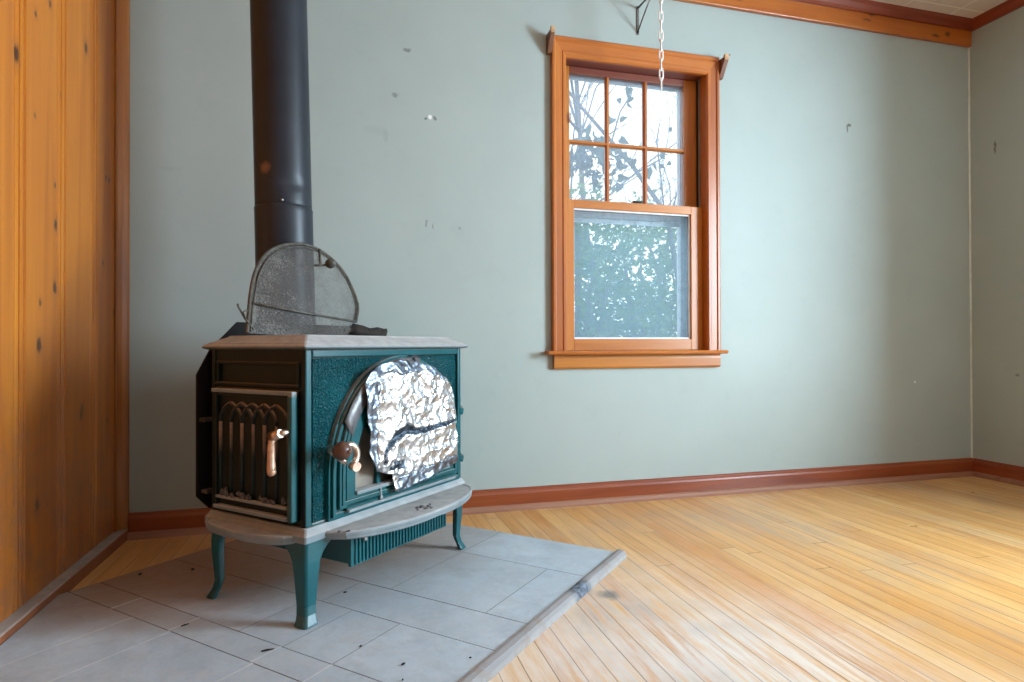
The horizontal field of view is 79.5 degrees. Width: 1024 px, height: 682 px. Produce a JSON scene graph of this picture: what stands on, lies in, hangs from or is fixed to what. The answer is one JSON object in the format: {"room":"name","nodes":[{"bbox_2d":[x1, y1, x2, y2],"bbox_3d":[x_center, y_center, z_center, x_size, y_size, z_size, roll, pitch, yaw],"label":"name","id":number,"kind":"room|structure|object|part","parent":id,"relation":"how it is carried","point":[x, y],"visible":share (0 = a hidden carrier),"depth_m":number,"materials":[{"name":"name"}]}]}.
{"room":"living room","nodes":[
{"label":"living room","id":0,"kind":"room"},
{"bbox_2d":[0,0,114,622],"bbox_3d":[-0.869,-0.508,-0.006,0.100,2.420,4.636,0,0,-15],"label":"wall","id":1,"kind":"structure","parent":0,"point":[57,56],"depth_m":1.74,"materials":[{"name":"brown wood"}]},
{"bbox_2d":[0,528,127,645],"bbox_3d":[-0.816,0.681,0.051,0.031,0.043,4.536,0,0,-15],"label":"baseboard","id":2,"kind":"structure","parent":1,"relation":"attached to","point":[64,583],"depth_m":1.74,"materials":[{"name":"brown wood"}]},
{"bbox_2d":[114,0,129,531],"bbox_3d":[-1.405,-0.513,2.219,0.031,2.377,0.060,0,0,-15],"label":"trim","id":3,"kind":"structure","parent":1,"relation":"attached to","point":[122,7],"depth_m":2.21,"materials":[{"name":"brown wood"}]},
{"bbox_2d":[71,476,1023,681],"bbox_3d":[1.144,0.751,0.541,4.271,0.100,4.656,0,0,-15],"label":"floor","id":4,"kind":"structure","parent":0,"point":[920,580],"depth_m":1.78,"materials":[{"name":"brown wood"}]},
{"bbox_2d":[0,523,613,681],"bbox_3d":[-0.666,0.701,1.348,1.324,0.020,2.247,0,0,23],"label":"slate hearth","id":5,"kind":"object","parent":4,"relation":"on","point":[428,604],"visible":0.78,"depth_m":1.55,"materials":[{"name":"tile"}]},
{"bbox_2d":[196,322,471,629],"bbox_3d":[-0.472,0.319,1.838,0.571,0.749,0.754,0,0,30],"label":"wood stove","id":6,"kind":"object","parent":5,"relation":"on","point":[279,463],"visible":0.7,"depth_m":1.59,"materials":[{"name":"metal"}]},
{"bbox_3d":[-0.767,0.592,1.681,0.092,0.202,0.092,0,0,30],"label":"leg","id":7,"kind":"part","parent":6,"relation":"part of","materials":[{"name":"teal metal"}]},
{"bbox_3d":[-0.668,0.436,1.573,0.284,0.010,0.018,0,0,30],"label":"moulding","id":8,"kind":"part","parent":6,"relation":"part of","materials":[{"name":"metal"}]},
{"bbox_3d":[-0.665,0.411,1.574,0.276,0.007,0.015,0,0,30],"label":"moulding","id":9,"kind":"part","parent":6,"relation":"part of","materials":[{"name":"metal"}]},
{"bbox_3d":[-0.663,0.129,1.572,0.312,0.010,0.018,0,0,30],"label":"moulding","id":10,"kind":"part","parent":6,"relation":"part of","materials":[{"name":"metal"}]},
{"bbox_3d":[-0.659,0.286,1.578,0.308,0.311,0.026,0,0,30],"label":"door panel","id":11,"kind":"part","parent":6,"relation":"part of","materials":[{"name":"metal"}]},
{"bbox_3d":[-0.660,0.239,1.587,0.364,0.434,0.020,0,0,30],"label":"frame","id":12,"kind":"part","parent":6,"relation":"part of","materials":[{"name":"metal"}]},
{"bbox_2d":[267,429,289,440],"bbox_3d":[-0.560,0.228,1.487,0.043,0.033,0.045,0,0,30],"label":"bolt","id":13,"kind":"object","parent":6,"relation":"attached to","point":[282,434],"depth_m":1.48,"materials":[{"name":"silver metal"}]},
{"bbox_2d":[250,0,315,324],"bbox_3d":[-0.758,-0.674,2.046,0.223,2.059,0.216,0,0,31],"label":"stovepipe","id":14,"kind":"object","parent":6,"relation":"attached to","point":[283,213],"visible":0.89,"depth_m":1.97,"materials":[{"name":"metal"}]},
{"bbox_2d":[245,242,358,334],"bbox_3d":[-0.650,-0.166,1.881,0.141,0.302,0.474,0,0,30],"label":"fire screen","id":15,"kind":"object","parent":6,"relation":"on","point":[262,312],"visible":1,"depth_m":1.85,"materials":[{"name":"metal"}]},
{"bbox_2d":[237,303,253,329],"bbox_3d":[-0.712,-0.065,1.652,0.026,0.070,0.047,0,0,30],"label":"twig","id":16,"kind":"object","parent":15,"relation":"on","point":[238,306],"visible":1,"depth_m":1.64,"materials":[{"name":"metal"}]},
{"bbox_3d":[-0.590,-0.252,2.001,0.037,0.032,0.033,0,0,30],"label":"knob","id":17,"kind":"part","parent":15,"relation":"part of","materials":[{"name":"metal"}]},
{"bbox_3d":[-0.513,0.591,1.543,0.108,0.202,0.108,0,0,30],"label":"leg","id":18,"kind":"part","parent":6,"relation":"part of","materials":[{"name":"teal metal"}]},
{"bbox_3d":[-0.433,0.272,1.532,0.066,0.022,0.022,0,0,30],"label":"handle stem","id":19,"kind":"part","parent":6,"relation":"part of","materials":[{"name":"metal"}]},
{"bbox_3d":[-0.495,0.005,1.876,0.404,0.038,0.701,0,0,30],"label":"plate","id":20,"kind":"part","parent":6,"relation":"part of","materials":[{"name":"grey stone"}]},
{"bbox_3d":[-0.494,0.475,1.873,0.393,0.034,0.690,0,0,30],"label":"plate","id":21,"kind":"part","parent":6,"relation":"part of","materials":[{"name":"ceramic"}]},
{"bbox_3d":[-0.413,0.268,1.501,0.050,0.047,0.047,0,0,30],"label":"knob","id":22,"kind":"part","parent":6,"relation":"part of","materials":[{"name":"brown wood"}]},
{"bbox_2d":[344,324,387,335],"bbox_3d":[-0.479,-0.035,2.046,0.039,0.044,0.165,0,-1,40],"label":"bark","id":23,"kind":"object","parent":6,"relation":"on","point":[356,329],"visible":0.78,"depth_m":2.02,"materials":[{"name":"brown wood"}]},
{"bbox_3d":[-0.330,0.262,1.805,0.005,0.283,0.418,0,0,30],"label":"fire glass","id":24,"kind":"part","parent":6,"relation":"part of","materials":[{"name":"clear glass"}]},
{"bbox_3d":[-0.344,0.248,1.790,0.008,0.406,0.611,0,0,30],"label":"panel","id":25,"kind":"part","parent":6,"relation":"part of","materials":[{"name":"metal"}]},
{"bbox_3d":[-0.345,0.242,1.788,0.020,0.438,0.662,0,0,30],"label":"frame","id":26,"kind":"part","parent":6,"relation":"part of","materials":[{"name":"teal metal"}]},
{"bbox_2d":[337,503,432,532],"bbox_3d":[-0.329,0.472,1.648,0.042,0.009,0.334,0,0,39],"label":"crumbs","id":27,"kind":"object","parent":6,"relation":"on","point":[429,504],"visible":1,"depth_m":1.74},
{"bbox_3d":[-0.320,0.250,1.799,0.033,0.415,0.574,0,0,30],"label":"door frame","id":28,"kind":"part","parent":6,"relation":"part of","materials":[{"name":"teal metal"}]},
{"bbox_2d":[345,355,457,491],"bbox_3d":[-0.297,0.233,1.782,0.037,0.384,0.488,0,0,30],"label":"sheet","id":29,"kind":"object","parent":6,"relation":"attached to","point":[411,411],"visible":1,"depth_m":1.77,"materials":[{"name":"silver metal"}]},
{"bbox_3d":[-0.214,0.593,2.055,0.092,0.202,0.092,0,0,30],"label":"leg","id":30,"kind":"part","parent":6,"relation":"part of","materials":[{"name":"teal metal"}]},
{"bbox_2d":[458,549,626,681],"bbox_3d":[-0.170,0.696,1.101,0.033,0.024,2.148,0,0,30],"label":"trim","id":31,"kind":"structure","parent":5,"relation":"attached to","point":[496,661],"depth_m":1.50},
{"bbox_2d":[129,0,970,512],"bbox_3d":[0.516,-0.492,2.854,4.271,2.420,0.160,0,0,-15],"label":"wall","id":32,"kind":"structure","parent":0,"point":[845,279],"depth_m":2.67,"materials":[{"name":"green paint"}]},
{"bbox_2d":[127,458,973,540],"bbox_3d":[0.534,0.671,2.754,3.990,0.093,0.027,0,0,-15],"label":"baseboard","id":33,"kind":"structure","parent":32,"relation":"attached to","point":[181,522],"depth_m":2.78,"materials":[{"name":"brown wood"}]},
{"bbox_2d":[545,35,728,368],"bbox_3d":[0.548,-0.601,2.832,0.869,1.446,0.218,0,0,-15],"label":"window","id":34,"kind":"structure","parent":32,"relation":"in","point":[694,78],"depth_m":2.84,"materials":[{"name":"brown wood"}]},
{"bbox_2d":[546,25,554,54],"bbox_3d":[0.166,-1.292,2.648,0.020,0.096,0.067,0,0,-15],"label":"curtain rod bracket","id":35,"kind":"object","parent":34,"relation":"attached to","point":[550,35],"visible":1,"depth_m":2.65,"materials":[{"name":"brown wood"}]},
{"bbox_3d":[0.204,-0.641,2.675,0.066,1.368,0.026,0,0,-15],"label":"casing leg","id":36,"kind":"part","parent":34,"relation":"part of","materials":[{"name":"brown wood"}]},
{"bbox_3d":[0.534,-1.226,2.868,0.580,0.031,0.034,0,0,-15],"label":"rail","id":37,"kind":"part","parent":34,"relation":"part of","materials":[{"name":"brown wood"}]},
{"bbox_3d":[0.531,-0.608,2.919,0.737,1.308,0.034,0,0,-15],"label":"storm frame","id":38,"kind":"part","parent":34,"relation":"part of","materials":[{"name":"brown wood"}]},
{"bbox_3d":[0.535,-0.611,2.864,0.580,0.033,0.034,0,0,-15],"label":"rail","id":39,"kind":"part","parent":34,"relation":"part of","materials":[{"name":"brown wood"}]},
{"bbox_3d":[0.552,-0.610,2.820,0.583,0.037,0.034,0,0,-15],"label":"rail","id":40,"kind":"part","parent":34,"relation":"part of","materials":[{"name":"brown wood"}]},
{"bbox_3d":[0.553,0.016,2.816,0.583,0.051,0.034,0,0,-15],"label":"rail","id":41,"kind":"part","parent":34,"relation":"part of","materials":[{"name":"brown wood"}]},
{"bbox_3d":[0.550,0.051,2.826,0.869,0.017,0.215,0,0,-15],"label":"sill","id":42,"kind":"part","parent":34,"relation":"part of","materials":[{"name":"brown wood"}]},
{"bbox_3d":[0.936,-0.641,2.873,0.066,1.368,0.026,0,0,-15],"label":"casing leg","id":43,"kind":"part","parent":34,"relation":"part of","materials":[{"name":"brown wood"}]},
{"bbox_2d":[719,54,728,79],"bbox_3d":[0.983,-1.276,2.869,0.023,0.096,0.067,0,0,-15],"label":"curtain rod bracket","id":44,"kind":"object","parent":34,"relation":"attached to","point":[723,62],"visible":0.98,"depth_m":2.86,"materials":[{"name":"brown wood"}]},
{"bbox_2d":[636,0,649,34],"bbox_3d":[0.599,-1.453,2.684,0.012,0.130,0.226,0,0,-15],"label":"bracket","id":45,"kind":"object","parent":32,"relation":"attached to","point":[638,26],"visible":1,"depth_m":2.79,"materials":[{"name":"black metal"}]},
{"bbox_3d":[0.570,-1.453,2.791,0.012,0.130,0.004,0,0,-15],"label":"wall plate","id":46,"kind":"part","parent":45,"relation":"part of","materials":[{"name":"black metal"}]},
{"bbox_2d":[658,0,663,89],"bbox_3d":[0.626,-1.281,2.585,0.015,0.460,0.021,-1,-1,44],"label":"hanging chain","id":47,"kind":"object","parent":45,"relation":"hanging from","point":[660,1],"visible":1,"depth_m":2.58,"materials":[{"name":"white metal"}]},
{"bbox_2d":[673,0,971,47],"bbox_3d":[0.510,-1.619,2.767,4.017,0.099,0.022,0,0,-15],"label":"trim","id":48,"kind":"structure","parent":32,"relation":"attached to","point":[787,9],"depth_m":3.07,"materials":[{"name":"brown wood"}]},
{"bbox_2d":[790,0,973,30],"bbox_3d":[0.516,-1.676,2.746,4.017,0.054,0.023,0,0,-15],"label":"trim","id":49,"kind":"structure","parent":32,"relation":"attached to","point":[863,6],"depth_m":3.13,"materials":[{"name":"brown wood"}]},
{"bbox_2d":[968,47,972,457],"bbox_3d":[2.451,-0.476,3.293,0.006,2.197,0.006,0,0,-15],"label":"trim","id":50,"kind":"structure","parent":32,"relation":"attached to","point":[969,47],"depth_m":3.29,"materials":[{"name":"beige wood"}]},
{"bbox_2d":[871,0,1006,17],"bbox_3d":[1.119,-1.769,0.626,4.271,0.100,4.796,0,0,-15],"label":"ceiling","id":51,"kind":"structure","parent":0,"point":[963,8],"depth_m":3.13,"materials":[{"name":"tile"}]},
{"bbox_2d":[970,6,1023,466],"bbox_3d":[3.132,-0.511,1.079,0.150,2.420,4.636,0,0,-15],"label":"wall","id":52,"kind":"structure","parent":0,"point":[997,48],"depth_m":3.16,"materials":[{"name":"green paint"}]},
{"bbox_2d":[972,458,1023,486],"bbox_3d":[3.039,0.653,1.090,0.027,0.093,4.522,0,0,-15],"label":"baseboard","id":53,"kind":"structure","parent":52,"relation":"attached to","point":[985,469],"depth_m":3.14,"materials":[{"name":"brown wood"}]},
{"bbox_3d":[3.034,0.687,1.082,0.013,0.025,4.509,0,0,-15],"label":"shoe moulding","id":54,"kind":"part","parent":53,"relation":"part of","materials":[{"name":"brown wood"}]},
{"bbox_2d":[973,0,1023,30],"bbox_3d":[3.033,-1.694,1.102,0.028,0.054,4.514,0,0,-15],"label":"trim","id":55,"kind":"structure","parent":52,"relation":"attached to","point":[1008,6],"depth_m":3.14,"materials":[{"name":"brown wood"}]},
{"label":"outside","id":56,"kind":"structure","parent":0,"visible":0},
{"bbox_3d":[-1.730,1.802,21.658,36.000,0.100,37.264,0,0,-15],"label":"ground","id":57,"kind":"structure","parent":56,"visible":0},
{"bbox_2d":[569,80,675,326],"bbox_3d":[0.204,-2.874,7.189,4.760,9.074,9.659,0,0,20],"label":"bare tree","id":58,"kind":"object","parent":57,"relation":"on","point":[577,114],"visible":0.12,"depth_m":7.81,"materials":[{"name":"grey plant"}]},
{"bbox_2d":[574,224,670,336],"bbox_3d":[0.770,-0.117,9.411,3.635,3.573,1.612,0,0,-15],"label":"leafy shrub","id":59,"kind":"object","parent":57,"relation":"on","point":[591,234],"visible":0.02,"depth_m":9.49,"materials":[{"name":"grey plant"}]},
{"bbox_2d":[569,82,676,283],"bbox_3d":[0.974,-0.453,4.824,1.582,4.174,0.468,0,0,-27],"label":"leafy sapling","id":60,"kind":"object","parent":57,"relation":"on","point":[583,162],"visible":0.52,"depth_m":4.68,"materials":[{"name":"grey plant"}]},
{"bbox_2d":[570,173,676,336],"bbox_3d":[0.598,0.003,5.653,1.699,3.275,1.507,0,0,-15],"label":"leafy shrub","id":61,"kind":"object","parent":57,"relation":"on","point":[579,304],"visible":0.17,"depth_m":5.45,"materials":[{"name":"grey plant"}]},
{"bbox_2d":[574,189,676,336],"bbox_3d":[1.346,0.051,6.279,1.712,3.183,1.542,0,0,-15],"label":"leafy shrub","id":62,"kind":"object","parent":57,"relation":"on","point":[668,311],"visible":0.19,"depth_m":6.03,"materials":[{"name":"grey plant"}]},
{"bbox_2d":[574,237,676,335],"bbox_3d":[1.518,-0.280,13.466,6.108,3.962,1.552,0,0,-15],"label":"leafy shrub","id":63,"kind":"object","parent":57,"relation":"on","point":[598,237],"visible":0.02,"depth_m":13.68,"materials":[{"name":"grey plant"}]},
{"bbox_2d":[589,91,676,335],"bbox_3d":[3.224,-1.835,12.498,4.537,7.048,4.587,0,-1,39],"label":"bare tree","id":64,"kind":"object","parent":57,"relation":"on","point":[663,160],"visible":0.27,"depth_m":11.91,"materials":[{"name":"grey plant"}]},
{"bbox_2d":[629,233,676,336],"bbox_3d":[2.038,0.167,6.775,1.537,2.955,1.469,0,0,-15],"label":"leafy shrub","id":65,"kind":"object","parent":57,"relation":"on","point":[659,272],"visible":0.02,"depth_m":6.88,"materials":[{"name":"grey plant"}]}
]}

